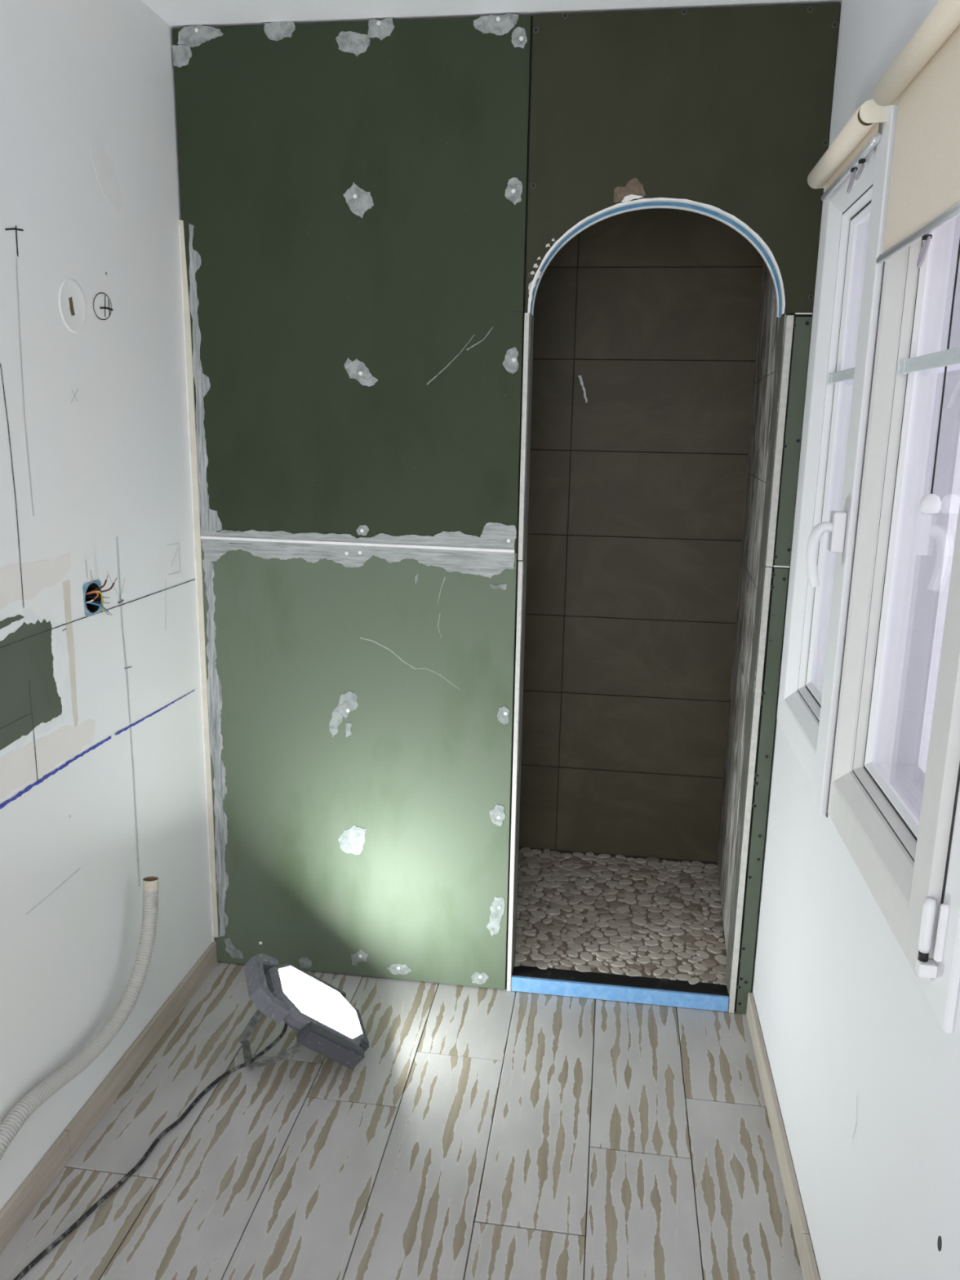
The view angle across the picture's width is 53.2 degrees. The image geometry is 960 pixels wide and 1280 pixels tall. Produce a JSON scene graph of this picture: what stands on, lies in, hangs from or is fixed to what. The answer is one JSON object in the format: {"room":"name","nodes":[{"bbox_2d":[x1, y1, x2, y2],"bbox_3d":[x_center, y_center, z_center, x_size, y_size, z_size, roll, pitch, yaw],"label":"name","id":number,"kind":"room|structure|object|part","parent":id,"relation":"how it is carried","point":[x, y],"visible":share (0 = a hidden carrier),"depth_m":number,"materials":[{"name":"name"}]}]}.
{"room":"bathroom under renovation","nodes":[
{"label":"bathroom under renovation","id":0,"kind":"room"},
{"bbox_2d":[0,0,215,1210],"bbox_3d":[-1.004,0.023,1.307,0.101,2.500,4.550,3,13,8],"label":"wall","id":1,"kind":"structure","parent":0,"point":[103,791],"depth_m":2.06,"materials":[{"name":"white paint"}]},
{"bbox_2d":[58,278,86,333],"bbox_3d":[-0.831,-0.682,1.958,0.002,0.105,0.100,3,13,8],"label":"disc","id":2,"kind":"object","parent":1,"relation":"attached to","point":[72,303],"visible":1,"depth_m":1.96,"materials":[{"name":"white paint"}]},
{"bbox_2d":[0,875,158,1159],"bbox_3d":[-0.854,0.791,2.019,0.043,0.318,0.674,3,13,11],"label":"hose","id":3,"kind":"object","parent":1,"relation":"attached to","point":[42,1091],"visible":1,"depth_m":2.12,"materials":[{"name":"white plastic"}]},
{"bbox_2d":[82,574,116,617],"bbox_3d":[-0.848,-0.095,2.092,0.081,0.092,0.084,3,13,8],"label":"wall box","id":4,"kind":"object","parent":1,"relation":"attached to","point":[93,598],"visible":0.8,"depth_m":2.10,"materials":[{"name":"blue plastic"}]},
{"bbox_2d":[0,941,217,1252],"bbox_3d":[-1.038,1.312,1.107,0.011,0.072,3.600,3,13,8],"label":"baseboard","id":5,"kind":"structure","parent":1,"relation":"attached to","point":[16,1210],"depth_m":2.19,"materials":[{"name":"brown wood"}]},
{"bbox_2d":[0,961,803,1279],"bbox_3d":[-0.267,1.412,1.074,1.755,0.080,3.710,3,13,8],"label":"floor","id":6,"kind":"structure","parent":0,"point":[478,1133],"depth_m":2.12,"materials":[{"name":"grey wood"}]},
{"bbox_2d":[13,953,368,1279],"bbox_3d":[-0.671,0.971,2.142,0.321,0.296,1.031,12,17,40],"label":"work lamp","id":7,"kind":"object","parent":6,"relation":"on","point":[326,1023],"visible":1,"depth_m":2.33,"materials":[{"name":"black plastic"}]},
{"bbox_3d":[-0.726,1.060,2.069,0.124,0.153,0.859,8,15,30],"label":"power cord","id":8,"kind":"part","parent":7,"relation":"part of","materials":[{"name":"black rubber"}]},
{"bbox_3d":[-0.522,0.834,2.328,0.089,0.105,0.197,-3,13,-19],"label":"carry handle","id":9,"kind":"part","parent":7,"relation":"part of","materials":[{"name":"grey plastic"}]},
{"bbox_3d":[-0.401,0.908,2.400,0.213,0.190,0.160,-6,14,-27],"label":"light panel","id":10,"kind":"part","parent":7,"relation":"part of","materials":[{"name":"white plastic"}]},
{"bbox_2d":[511,965,728,1011],"bbox_3d":[0.393,0.988,2.722,0.604,0.046,0.064,3,13,8],"label":"threshold","id":11,"kind":"object","parent":6,"relation":"on","point":[603,986],"visible":1,"depth_m":2.70,"materials":[{"name":"blue plastic"}]},
{"bbox_2d":[141,0,841,28],"bbox_3d":[-0.108,-1.208,0.930,1.855,0.100,4.600,3,13,8],"label":"ceiling","id":12,"kind":"structure","parent":0,"point":[178,14],"depth_m":2.18,"materials":[{"name":"paint"}]},
{"bbox_2d":[172,2,839,1013],"bbox_3d":[0.008,-0.234,2.523,1.552,2.502,0.102,3,13,8],"label":"wall","id":13,"kind":"structure","parent":0,"point":[375,213],"depth_m":2.42,"materials":[{"name":"green"}]},
{"bbox_2d":[178,219,218,942],"bbox_3d":[-0.765,-0.079,2.618,0.024,1.994,0.008,3,13,8],"label":"trim","id":14,"kind":"structure","parent":13,"relation":"attached to","point":[184,288],"depth_m":2.59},
{"bbox_2d":[511,847,728,992],"bbox_3d":[0.353,0.892,3.147,0.940,0.048,0.820,3,13,8],"label":"floor","id":15,"kind":"structure","parent":0,"point":[650,917],"depth_m":3.08,"materials":[{"name":"beige stone"}]},
{"bbox_2d":[518,208,764,864],"bbox_3d":[0.443,-0.392,3.275,1.000,2.500,0.031,3,13,8],"label":"wall","id":16,"kind":"structure","parent":0,"point":[646,321],"depth_m":3.25,"materials":[{"name":"tile"}]},
{"bbox_2d":[716,261,782,953],"bbox_3d":[0.822,-0.289,2.847,0.030,2.500,0.780,3,13,11],"label":"wall","id":17,"kind":"structure","parent":0,"point":[768,325],"depth_m":2.89,"materials":[{"name":"tile"}]},
{"bbox_2d":[751,0,959,1279],"bbox_3d":[0.664,0.104,1.083,0.161,2.500,4.550,3,13,8],"label":"wall","id":18,"kind":"structure","parent":0,"point":[865,1073],"depth_m":1.66,"materials":[{"name":"white paint"}]},
{"bbox_2d":[746,992,820,1279],"bbox_3d":[0.490,1.387,0.902,0.013,0.070,3.600,3,13,8],"label":"baseboard","id":19,"kind":"structure","parent":18,"relation":"attached to","point":[808,1264],"depth_m":2.08,"materials":[{"name":"brown wood"}]},
{"bbox_2d":[776,105,959,1033],"bbox_3d":[0.678,-0.273,1.626,0.204,1.296,1.255,3,13,8],"label":"window","id":20,"kind":"structure","parent":18,"relation":"in","point":[868,708],"depth_m":1.59,"materials":[{"name":"white plastic"}]},
{"bbox_3d":[0.600,-0.152,1.700,0.042,0.116,0.032,3,13,8],"label":"lever","id":21,"kind":"part","parent":20,"relation":"part of","materials":[{"name":"white plastic"}]},
{"bbox_3d":[0.705,-0.348,1.936,0.023,1.225,0.532,3,13,8],"label":"sash","id":22,"kind":"part","parent":20,"relation":"part of","materials":[{"name":"white plastic"}]},
{"bbox_3d":[0.628,-0.191,1.688,0.022,0.070,0.036,3,13,8],"label":"handle","id":23,"kind":"part","parent":20,"relation":"part of","materials":[{"name":"white plastic"}]},
{"bbox_2d":[826,367,854,384],"bbox_3d":[0.724,-0.523,1.891,0.010,0.025,0.310,3,13,8],"label":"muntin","id":24,"kind":"object","parent":20,"relation":"attached to","point":[847,374],"visible":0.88,"depth_m":1.93,"materials":[{"name":"plastic"}]},
{"bbox_2d":[807,99,888,200],"bbox_3d":[0.667,-0.867,1.751,0.061,0.113,0.438,3,13,8],"label":"roller blind","id":25,"kind":"object","parent":20,"relation":"attached to","point":[860,135],"visible":0.99,"depth_m":1.67,"materials":[{"name":"beige fabric"}]},
{"bbox_3d":[0.723,-0.273,1.622,0.116,1.278,1.234,3,13,8],"label":"frame","id":26,"kind":"part","parent":20,"relation":"part of","materials":[{"name":"white plastic"}]},
{"bbox_3d":[0.625,-0.226,1.384,0.023,1.225,0.602,3,13,8],"label":"sash","id":27,"kind":"part","parent":20,"relation":"part of","materials":[{"name":"white plastic"}]},
{"bbox_2d":[872,0,959,267],"bbox_3d":[0.588,-0.649,1.236,0.061,0.315,0.507,3,13,8],"label":"roller blind","id":28,"kind":"object","parent":20,"relation":"attached to","point":[923,80],"visible":1,"depth_m":1.28,"materials":[{"name":"beige fabric"}]},
{"bbox_2d":[919,239,959,513],"bbox_3d":[0.647,-0.471,1.304,0.028,0.594,0.028,3,13,8],"label":"pull cord","id":29,"kind":"object","parent":28,"relation":"hanging from","point":[931,503],"visible":0.98,"depth_m":1.35,"materials":[{"name":"white plastic"}]},
{"bbox_3d":[0.642,-0.195,1.367,0.028,0.028,0.028,3,13,8],"label":"knob","id":30,"kind":"part","parent":29,"relation":"part of","materials":[{"name":"white plastic"}]},
{"bbox_3d":[0.648,-0.484,1.305,0.003,0.570,0.009,3,13,8],"label":"cord","id":31,"kind":"part","parent":29,"relation":"part of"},
{"bbox_2d":[897,346,959,375],"bbox_3d":[0.644,-0.393,1.343,0.010,0.025,0.380,3,13,8],"label":"muntin","id":32,"kind":"object","parent":20,"relation":"attached to","point":[949,357],"visible":1,"depth_m":1.38,"materials":[{"name":"plastic"}]}
]}

